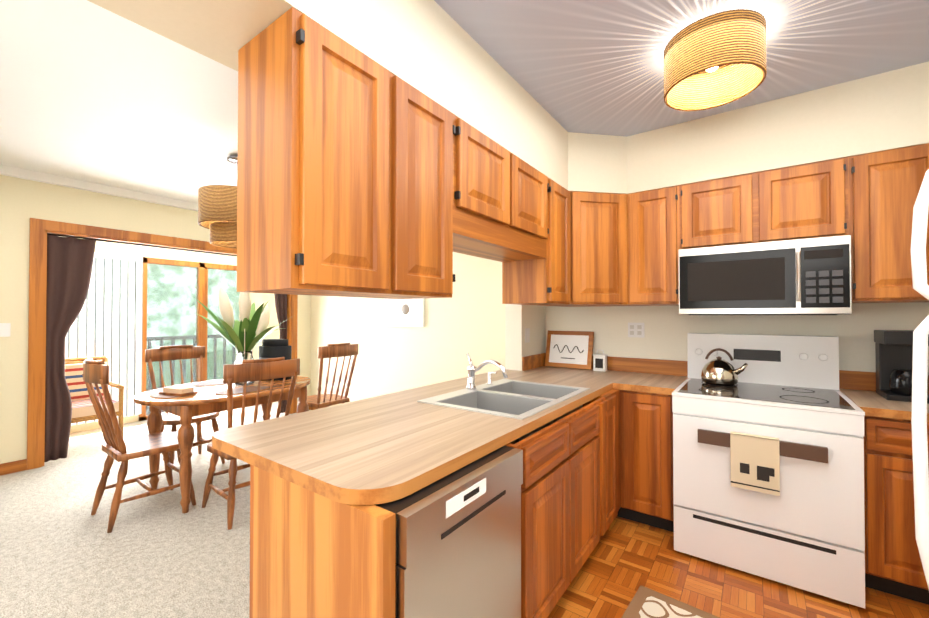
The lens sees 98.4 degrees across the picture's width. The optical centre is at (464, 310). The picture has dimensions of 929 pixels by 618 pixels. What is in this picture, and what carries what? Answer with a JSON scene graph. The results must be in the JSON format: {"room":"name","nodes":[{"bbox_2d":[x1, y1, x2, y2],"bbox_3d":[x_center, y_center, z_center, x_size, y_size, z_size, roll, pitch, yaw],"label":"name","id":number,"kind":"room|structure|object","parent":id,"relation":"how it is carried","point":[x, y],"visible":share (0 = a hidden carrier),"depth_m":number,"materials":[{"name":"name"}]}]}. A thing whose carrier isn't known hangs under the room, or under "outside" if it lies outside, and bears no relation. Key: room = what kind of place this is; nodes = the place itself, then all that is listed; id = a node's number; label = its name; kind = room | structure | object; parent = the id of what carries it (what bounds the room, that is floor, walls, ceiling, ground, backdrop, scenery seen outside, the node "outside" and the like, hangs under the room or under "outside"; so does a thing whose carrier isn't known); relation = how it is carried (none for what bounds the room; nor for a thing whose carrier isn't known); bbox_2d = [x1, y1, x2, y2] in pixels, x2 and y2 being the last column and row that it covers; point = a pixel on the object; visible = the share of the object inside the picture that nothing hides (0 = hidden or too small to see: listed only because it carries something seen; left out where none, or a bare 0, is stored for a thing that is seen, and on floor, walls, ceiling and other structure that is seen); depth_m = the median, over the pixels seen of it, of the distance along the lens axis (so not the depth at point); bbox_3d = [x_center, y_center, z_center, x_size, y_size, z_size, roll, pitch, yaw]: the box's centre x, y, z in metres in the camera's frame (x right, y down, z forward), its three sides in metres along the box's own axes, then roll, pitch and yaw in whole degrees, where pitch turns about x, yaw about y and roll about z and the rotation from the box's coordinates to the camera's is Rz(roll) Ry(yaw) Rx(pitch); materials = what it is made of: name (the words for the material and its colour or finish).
{"room":"kitchen","nodes":[
{"label":"kitchen","id":0,"kind":"room"},
{"bbox_2d":[0,0,237,203],"bbox_3d":[-2.636,-1.271,3.117,5.080,0.080,7.220,0,-1,36],"label":"ceiling","id":1,"kind":"structure","parent":0,"point":[92,92],"depth_m":2.40,"materials":[{"name":"white paint"}]},
{"bbox_2d":[198,156,237,248],"bbox_3d":[-1.814,-0.874,3.209,0.532,0.710,0.532,0,-1,36],"label":"dining pendant light","id":2,"kind":"object","parent":1,"relation":"hanging from","point":[217,210],"visible":0.52,"depth_m":2.97,"materials":[{"name":"wicker"}]},
{"bbox_2d":[0,401,310,617],"bbox_3d":[-2.458,1.418,2.957,5.520,0.060,7.220,0,-1,36],"label":"floor carpet","id":3,"kind":"object","parent":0,"point":[64,553],"visible":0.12,"depth_m":2.40,"materials":[{"name":"beige carpet"}]},
{"bbox_2d":[65,356,124,436],"bbox_3d":[-4.079,0.962,4.221,0.642,0.883,0.624,0,-1,36],"label":"wicker chair","id":4,"kind":"object","parent":3,"relation":"on","point":[82,408],"visible":0.35,"depth_m":4.29,"materials":[{"name":"beige"}]},
{"bbox_2d":[82,358,195,532],"bbox_3d":[-2.245,0.855,2.780,0.480,1.068,0.578,0,-1,36],"label":"chair","id":5,"kind":"object","parent":3,"relation":"on","point":[116,446],"visible":0.9,"depth_m":2.63,"materials":[{"name":"brown wood"}]},
{"bbox_2d":[145,345,224,470],"bbox_3d":[-2.527,0.865,3.643,0.578,1.068,0.480,0,-1,36],"label":"chair","id":6,"kind":"object","parent":3,"relation":"on","point":[173,352],"visible":0.67,"depth_m":3.69,"materials":[{"name":"brown wood"}]},
{"bbox_2d":[134,376,310,512],"bbox_3d":[-1.902,1.006,3.288,0.940,0.770,1.280,0,-1,36],"label":"dining table","id":7,"kind":"object","parent":3,"relation":"on","point":[204,400],"visible":0.73,"depth_m":2.91,"materials":[{"name":"brown wood"}]},
{"bbox_2d":[150,391,193,398],"bbox_3d":[-2.148,0.615,2.952,0.378,0.005,0.260,0,-1,30],"label":"placemat","id":8,"kind":"object","parent":7,"relation":"on","point":[156,394],"depth_m":2.85,"materials":[{"name":"fabric"}]},
{"bbox_2d":[159,386,197,395],"bbox_3d":[-2.103,0.589,2.945,0.240,0.044,0.120,0,-1,21],"label":"tray","id":9,"kind":"object","parent":8,"relation":"on","point":[178,390],"visible":1,"depth_m":2.91,"materials":[{"name":"brown wood"}]},
{"bbox_2d":[193,380,226,385],"bbox_3d":[-2.120,0.620,3.451,0.260,0.005,0.378,0,-1,30],"label":"placemat","id":10,"kind":"object","parent":7,"relation":"on","point":[216,382],"depth_m":3.39,"materials":[{"name":"fabric"}]},
{"bbox_2d":[215,386,267,394],"bbox_3d":[-1.712,0.616,3.094,0.260,0.005,0.378,0,-1,30],"label":"placemat","id":11,"kind":"object","parent":7,"relation":"on","point":[250,389],"depth_m":3.07,"materials":[{"name":"fabric"}]},
{"bbox_2d":[234,350,253,384],"bbox_3d":[-1.859,0.482,3.387,0.160,0.280,0.160,0,-1,36],"label":"vase","id":12,"kind":"object","parent":7,"relation":"on","point":[241,356],"visible":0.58,"depth_m":3.33,"materials":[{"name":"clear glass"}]},
{"bbox_2d":[195,287,287,354],"bbox_3d":[-1.872,0.188,3.457,0.778,0.831,0.694,0,-1,36],"label":"plant","id":13,"kind":"object","parent":12,"relation":"in","point":[245,330],"visible":0.79,"depth_m":3.31,"materials":[{"name":"green plant"}]},
{"bbox_2d":[259,339,291,379],"bbox_3d":[-1.740,0.444,3.655,0.274,0.360,0.242,0,-1,36],"label":"backpack","id":14,"kind":"object","parent":7,"relation":"on","point":[272,348],"visible":0.56,"depth_m":3.60,"materials":[{"name":"black fabric"}]},
{"bbox_2d":[202,357,299,529],"bbox_3d":[-1.510,0.855,2.817,0.578,1.068,0.480,-1,-1,42],"label":"chair","id":15,"kind":"object","parent":3,"relation":"on","point":[258,370],"visible":0.6,"depth_m":2.62,"materials":[{"name":"brown wood"}]},
{"bbox_2d":[298,343,358,408],"bbox_3d":[-1.479,0.871,4.243,0.578,1.068,0.480,0,-1,36],"label":"chair","id":16,"kind":"object","parent":3,"relation":"on","point":[320,400],"visible":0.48,"depth_m":4.10,"materials":[{"name":"brown wood"}]},
{"bbox_2d":[0,175,310,463],"bbox_3d":[-3.990,0.083,3.414,0.120,2.620,5.900,0,-1,36],"label":"wall","id":17,"kind":"structure","parent":0,"point":[23,202],"depth_m":3.52,"materials":[{"name":"paint"}]},
{"bbox_2d":[0,323,10,336],"bbox_3d":[-3.913,0.165,3.406,0.012,0.115,0.070,0,-1,36],"label":"switch plate","id":18,"kind":"object","parent":17,"relation":"attached to","point":[5,328],"visible":1,"depth_m":3.41,"materials":[{"name":"white plastic"}]},
{"bbox_2d":[0,459,26,475],"bbox_3d":[-4.747,1.332,2.237,0.014,0.095,3.130,0,-1,36],"label":"baseboard","id":19,"kind":"structure","parent":17,"relation":"attached to","point":[13,467],"depth_m":3.44,"materials":[{"name":"brown wood"}]},
{"bbox_2d":[0,164,197,210],"bbox_3d":[-3.917,-1.190,3.376,0.060,0.075,5.900,0,-1,36],"label":"crown molding","id":20,"kind":"structure","parent":17,"relation":"attached to","point":[16,172],"depth_m":3.81,"materials":[{"name":"white paint"}]},
{"bbox_2d":[47,233,236,255],"bbox_3d":[-3.138,-0.689,4.602,0.018,0.018,2.332,0,-1,36],"label":"curtain rod","id":21,"kind":"object","parent":17,"relation":"attached to","point":[137,244],"visible":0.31,"depth_m":4.18,"materials":[{"name":"black wood"}]},
{"bbox_2d":[44,235,95,461],"bbox_3d":[-3.719,0.345,3.782,0.044,2.066,0.346,0,-1,36],"label":"curtain","id":22,"kind":"object","parent":21,"relation":"hanging from","point":[69,265],"visible":0.94,"depth_m":3.73,"materials":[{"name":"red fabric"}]},
{"bbox_2d":[274,294,286,412],"bbox_3d":[-2.512,0.364,5.452,0.044,2.065,0.207,0,-1,36],"label":"curtain","id":23,"kind":"object","parent":21,"relation":"hanging from","point":[281,305],"visible":0.27,"depth_m":5.47,"materials":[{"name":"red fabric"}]},
{"bbox_2d":[27,218,297,469],"bbox_3d":[-3.132,0.301,4.586,0.145,2.210,2.550,0,-1,36],"label":"door frame","id":24,"kind":"structure","parent":17,"relation":"attached to","point":[40,229],"depth_m":3.58,"materials":[{"name":"brown wood"}]},
{"bbox_2d":[59,236,279,432],"bbox_3d":[-3.949,0.107,5.519,0.120,2.620,4.840,0,-1,36],"label":"wall","id":25,"kind":"structure","parent":0,"point":[258,299],"depth_m":5.47,"materials":[{"name":"paint"}]},
{"bbox_2d":[65,252,142,424],"bbox_3d":[-4.556,0.310,4.463,0.070,1.990,1.577,0,-1,36],"label":"vertical blinds","id":26,"kind":"object","parent":25,"relation":"attached to","point":[112,272],"visible":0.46,"depth_m":4.87,"materials":[{"name":"white plastic"}]},
{"bbox_2d":[69,258,239,423],"bbox_3d":[-4.237,0.337,5.045,0.024,2.050,2.800,0,-1,36],"label":"trees","id":27,"kind":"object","parent":25,"relation":"in","point":[191,321],"depth_m":5.52,"materials":[{"name":"green plant"}]},
{"bbox_2d":[138,257,236,420],"bbox_3d":[-4.237,0.362,5.057,0.090,2.100,2.920,0,-1,36],"label":"door frame","id":28,"kind":"structure","parent":25,"relation":"attached to","point":[202,295],"depth_m":5.67,"materials":[{"name":"brown wood"}]},
{"bbox_2d":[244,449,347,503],"bbox_3d":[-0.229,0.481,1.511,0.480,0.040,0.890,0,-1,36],"label":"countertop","id":29,"kind":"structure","parent":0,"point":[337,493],"depth_m":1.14,"materials":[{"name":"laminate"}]},
{"bbox_2d":[310,252,504,405],"bbox_3d":[-0.800,0.099,4.822,3.640,2.620,0.120,0,-1,36],"label":"wall","id":30,"kind":"structure","parent":0,"point":[465,319],"depth_m":4.54,"materials":[{"name":"paint"}]},
{"bbox_2d":[383,298,424,326],"bbox_3d":[-0.715,-0.213,4.671,0.640,0.800,0.028,0,-1,36],"label":"picture frame","id":31,"kind":"object","parent":30,"relation":"attached to","point":[404,312],"visible":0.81,"depth_m":4.64,"materials":[{"name":"white"}]},
{"bbox_2d":[87,0,928,193],"bbox_3d":[0.147,-1.042,0.393,2.620,0.440,5.830,0,-1,36],"label":"soffit","id":32,"kind":"structure","parent":0,"point":[434,51],"depth_m":2.01,"materials":[{"name":"paint"}]},
{"bbox_2d":[505,304,545,370],"bbox_3d":[0.548,0.083,3.453,0.150,2.620,0.520,0,-1,36],"label":"wall","id":33,"kind":"structure","parent":0,"point":[519,319],"depth_m":3.27,"materials":[{"name":"paint"}]},
{"bbox_2d":[525,328,529,342],"bbox_3d":[0.515,0.204,3.272,0.006,0.115,0.070,0,-1,36],"label":"outlet","id":34,"kind":"object","parent":33,"relation":"attached to","point":[527,335],"visible":1,"depth_m":3.27,"materials":[{"name":"white plastic"}]},
{"bbox_2d":[434,0,928,136],"bbox_3d":[0.196,-1.252,0.360,2.740,0.080,6.070,0,-1,36],"label":"ceiling","id":35,"kind":"structure","parent":0,"point":[588,66],"depth_m":1.81,"materials":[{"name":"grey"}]},
{"bbox_2d":[664,9,766,110],"bbox_3d":[1.102,-1.088,1.783,0.386,0.214,0.386,0,-1,36],"label":"kitchen ceiling light","id":36,"kind":"object","parent":35,"relation":"attached to","point":[715,60],"visible":1,"depth_m":1.69,"materials":[{"name":"beige"}]},
{"bbox_2d":[545,302,928,374],"bbox_3d":[1.902,0.101,2.783,2.830,2.570,0.120,0,-1,36],"label":"wall","id":37,"kind":"structure","parent":0,"point":[667,329],"depth_m":2.82,"materials":[{"name":"paint"}]},
{"bbox_2d":[237,7,400,298],"bbox_3d":[-0.471,-0.433,1.289,0.321,0.752,0.349,0,-1,36],"label":"upper cabinet","id":38,"kind":"object","parent":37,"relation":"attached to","point":[361,174],"depth_m":1.16,"materials":[{"name":"brown wood"}]},
{"bbox_2d":[401,79,460,298],"bbox_3d":[-0.266,-0.429,1.572,0.321,0.752,0.351,0,-1,36],"label":"upper cabinet","id":39,"kind":"object","parent":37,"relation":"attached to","point":[430,133],"depth_m":1.49,"materials":[{"name":"brown wood"}]},
{"bbox_2d":[461,119,516,254],"bbox_3d":[-0.030,-0.558,1.900,0.321,0.487,0.455,0,-1,36],"label":"upper cabinet","id":40,"kind":"object","parent":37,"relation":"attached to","point":[488,169],"depth_m":1.84,"materials":[{"name":"brown wood"}]},
{"bbox_2d":[471,157,552,262],"bbox_3d":[0.237,-0.554,2.269,0.321,0.487,0.455,0,-1,36],"label":"upper cabinet","id":41,"kind":"object","parent":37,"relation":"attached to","point":[534,188],"depth_m":2.23,"materials":[{"name":"brown wood"}]},
{"bbox_2d":[502,181,572,306],"bbox_3d":[0.473,-0.418,2.594,0.321,0.752,0.350,0,-1,36],"label":"upper cabinet","id":42,"kind":"object","parent":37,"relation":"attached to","point":[546,282],"depth_m":2.48,"materials":[{"name":"brown wood"}]},
{"bbox_2d":[573,191,628,306],"bbox_3d":[0.910,-0.413,2.961,0.600,0.752,0.758,0,-1,36],"label":"upper cabinet","id":43,"kind":"object","parent":37,"relation":"attached to","point":[600,220],"depth_m":2.67,"materials":[{"name":"brown wood"}]},
{"bbox_2d":[628,323,644,337],"bbox_3d":[1.334,0.152,3.114,0.120,0.115,0.006,0,-1,36],"label":"electrical outlet","id":44,"kind":"object","parent":37,"relation":"attached to","point":[635,329],"visible":1,"depth_m":3.11,"materials":[{"name":"white plastic"}]},
{"bbox_2d":[629,185,680,305],"bbox_3d":[1.363,-0.415,2.806,0.315,0.752,0.479,0,-1,36],"label":"upper cabinet","id":45,"kind":"object","parent":37,"relation":"attached to","point":[654,215],"depth_m":2.61,"materials":[{"name":"brown wood"}]},
{"bbox_2d":[681,172,760,248],"bbox_3d":[1.648,-0.586,2.602,0.390,0.415,0.479,0,-1,36],"label":"upper cabinet","id":46,"kind":"object","parent":37,"relation":"attached to","point":[721,211],"depth_m":2.39,"materials":[{"name":"brown wood"}]},
{"bbox_2d":[757,156,852,241],"bbox_3d":[1.965,-0.589,2.373,0.390,0.415,0.479,0,-1,36],"label":"upper cabinet","id":47,"kind":"object","parent":37,"relation":"attached to","point":[810,200],"depth_m":2.16,"materials":[{"name":"brown wood"}]},
{"bbox_2d":[678,235,851,314],"bbox_3d":[1.774,-0.173,2.438,0.770,0.403,0.585,0,-1,36],"label":"microwave","id":48,"kind":"object","parent":47,"relation":"attached to","point":[810,276],"visible":1,"depth_m":2.20,"materials":[{"name":"silver metal"}]},
{"bbox_2d":[851,143,928,302],"bbox_3d":[2.258,-0.423,2.159,0.335,0.752,0.479,0,-1,36],"label":"upper cabinet","id":49,"kind":"object","parent":37,"relation":"attached to","point":[887,184],"depth_m":1.99,"materials":[{"name":"brown wood"}]},
{"bbox_2d":[547,516,928,617],"bbox_3d":[0.374,1.386,0.201,2.300,0.060,6.070,0,-1,36],"label":"floor","id":50,"kind":"structure","parent":0,"point":[626,559],"depth_m":1.98,"materials":[{"name":"brown wood"}]},
{"bbox_2d":[504,441,572,617],"bbox_3d":[0.098,1.025,1.845,0.631,0.700,0.455,0,-1,36],"label":"base cabinet","id":51,"kind":"object","parent":50,"relation":"on","point":[547,486],"depth_m":1.63,"materials":[{"name":"brown wood"}]},
{"bbox_2d":[375,446,522,617],"bbox_3d":[-0.214,0.938,1.388,0.622,0.864,0.604,0,-1,36],"label":"dishwasher","id":52,"kind":"object","parent":51,"relation":"in","point":[458,543],"visible":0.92,"depth_m":1.18,"materials":[{"name":"silver metal"}]},
{"bbox_2d":[521,417,612,578],"bbox_3d":[0.416,1.030,2.285,0.631,0.700,0.630,0,-1,36],"label":"base cabinet","id":53,"kind":"object","parent":50,"relation":"on","point":[593,468],"depth_m":2.04,"materials":[{"name":"brown wood"}]},
{"bbox_2d":[566,389,616,520],"bbox_3d":[0.675,0.950,2.679,0.590,0.868,0.310,0,-1,36],"label":"base cabinet","id":54,"kind":"object","parent":50,"relation":"on","point":[602,408],"depth_m":2.39,"materials":[{"name":"brown wood"}]},
{"bbox_2d":[212,353,623,504],"bbox_3d":[0.180,0.435,2.307,0.930,0.150,2.658,0,-1,36],"label":"countertop","id":55,"kind":"structure","parent":54,"relation":"on","point":[386,448],"depth_m":1.49,"materials":[{"name":"laminate"}]},
{"bbox_2d":[417,353,589,443],"bbox_3d":[0.246,0.445,2.224,0.619,0.379,0.864,0,-1,36],"label":"sink","id":56,"kind":"object","parent":55,"relation":"in","point":[516,399],"visible":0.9,"depth_m":2.25,"materials":[{"name":"silver metal"}]},
{"bbox_2d":[544,353,611,360],"bbox_3d":[0.889,0.444,3.059,0.480,0.150,0.608,0,-1,36],"label":"countertop","id":57,"kind":"structure","parent":54,"relation":"on","point":[609,358],"depth_m":3.22,"materials":[{"name":"laminate"}]},
{"bbox_2d":[545,330,593,369],"bbox_3d":[0.877,0.327,3.368,0.400,0.307,0.082,0,-1,36],"label":"welcome sign","id":58,"kind":"object","parent":57,"relation":"on","point":[569,349],"visible":1,"depth_m":3.35,"materials":[{"name":"brown wood"}]},
{"bbox_2d":[593,350,607,371],"bbox_3d":[1.081,0.396,3.188,0.100,0.166,0.070,0,-1,36],"label":"lantern","id":59,"kind":"object","parent":57,"relation":"on","point":[599,362],"visible":1,"depth_m":3.17,"materials":[{"name":"white plastic"}]},
{"bbox_2d":[625,390,673,531],"bbox_3d":[1.324,0.951,2.745,0.295,0.868,0.599,0,-1,36],"label":"base cabinet","id":60,"kind":"object","parent":50,"relation":"on","point":[648,416],"depth_m":2.51,"materials":[{"name":"brown wood"}]},
{"bbox_2d":[612,357,687,394],"bbox_3d":[1.301,0.440,2.761,0.355,0.150,0.608,0,-1,36],"label":"countertop","id":61,"kind":"structure","parent":60,"relation":"on","point":[658,376],"depth_m":2.91,"materials":[{"name":"laminate"}]},
{"bbox_2d":[622,585,719,617],"bbox_3d":[0.657,1.362,1.139,0.760,0.008,1.600,-1,-1,40],"label":"rug","id":62,"kind":"object","parent":50,"relation":"on","point":[645,602],"visible":1,"depth_m":1.84,"materials":[{"name":"brown fabric"}]},
{"bbox_2d":[672,333,864,608],"bbox_3d":[1.704,0.768,2.331,0.790,1.225,0.808,0,-1,36],"label":"range","id":63,"kind":"object","parent":50,"relation":"on","point":[768,465],"visible":0.94,"depth_m":2.06,"materials":[{"name":"white enameled metal"},{"name":"black glass"},{"name":"black plastic"}]},
{"bbox_2d":[701,348,747,384],"bbox_3d":[1.655,0.353,2.557,0.254,0.223,0.204,0,-1,36],"label":"kettle","id":64,"kind":"object","parent":63,"relation":"on","point":[719,370],"visible":1,"depth_m":2.51,"materials":[{"name":"silver metal"}]},
{"bbox_2d":[863,415,928,604],"bbox_3d":[2.235,0.944,2.086,0.335,0.868,0.599,0,-1,36],"label":"base cabinet","id":65,"kind":"object","parent":50,"relation":"on","point":[893,564],"depth_m":1.89,"materials":[{"name":"brown wood"}]},
{"bbox_2d":[839,370,928,421],"bbox_3d":[2.362,0.432,1.995,0.665,0.150,0.608,0,-1,36],"label":"countertop","id":66,"kind":"structure","parent":65,"relation":"on","point":[859,386],"depth_m":2.13,"materials":[{"name":"laminate"}]},
{"bbox_2d":[874,330,928,403],"bbox_3d":[2.338,0.287,2.129,0.190,0.358,0.235,0,-1,36],"label":"coffee maker","id":67,"kind":"object","parent":66,"relation":"on","point":[894,354],"visible":0.58,"depth_m":2.13,"materials":[{"name":"black plastic"}]},
{"bbox_2d":[911,169,928,588],"bbox_3d":[1.080,0.500,0.362,0.772,1.715,0.760,0,-1,36],"label":"refrigerator","id":68,"kind":"object","parent":50,"relation":"on","point":[920,366],"visible":1,"depth_m":0.85,"materials":[{"name":"white metal"}]},
{"label":"outside","id":69,"kind":"structure","parent":0,"visible":0},
{"bbox_2d":[127,350,236,397],"bbox_3d":[-13.398,1.848,12.575,23.475,0.100,55.000,0,-1,36],"label":"ground","id":70,"kind":"structure","parent":69,"point":[187,368],"depth_m":12.18,"materials":[{"name":"green plant"}]},
{"bbox_2d":[69,334,234,422],"bbox_3d":[-4.647,1.086,6.258,1.870,1.280,7.000,0,-1,36],"label":"deck","id":71,"kind":"object","parent":70,"relation":"on","point":[172,342],"depth_m":7.11,"materials":[{"name":"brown wood"}]},
{"bbox_2d":[69,257,239,357],"bbox_3d":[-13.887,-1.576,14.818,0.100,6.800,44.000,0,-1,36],"label":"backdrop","id":72,"kind":"object","parent":70,"relation":"on","point":[169,295],"depth_m":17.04,"materials":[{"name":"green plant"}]}
]}

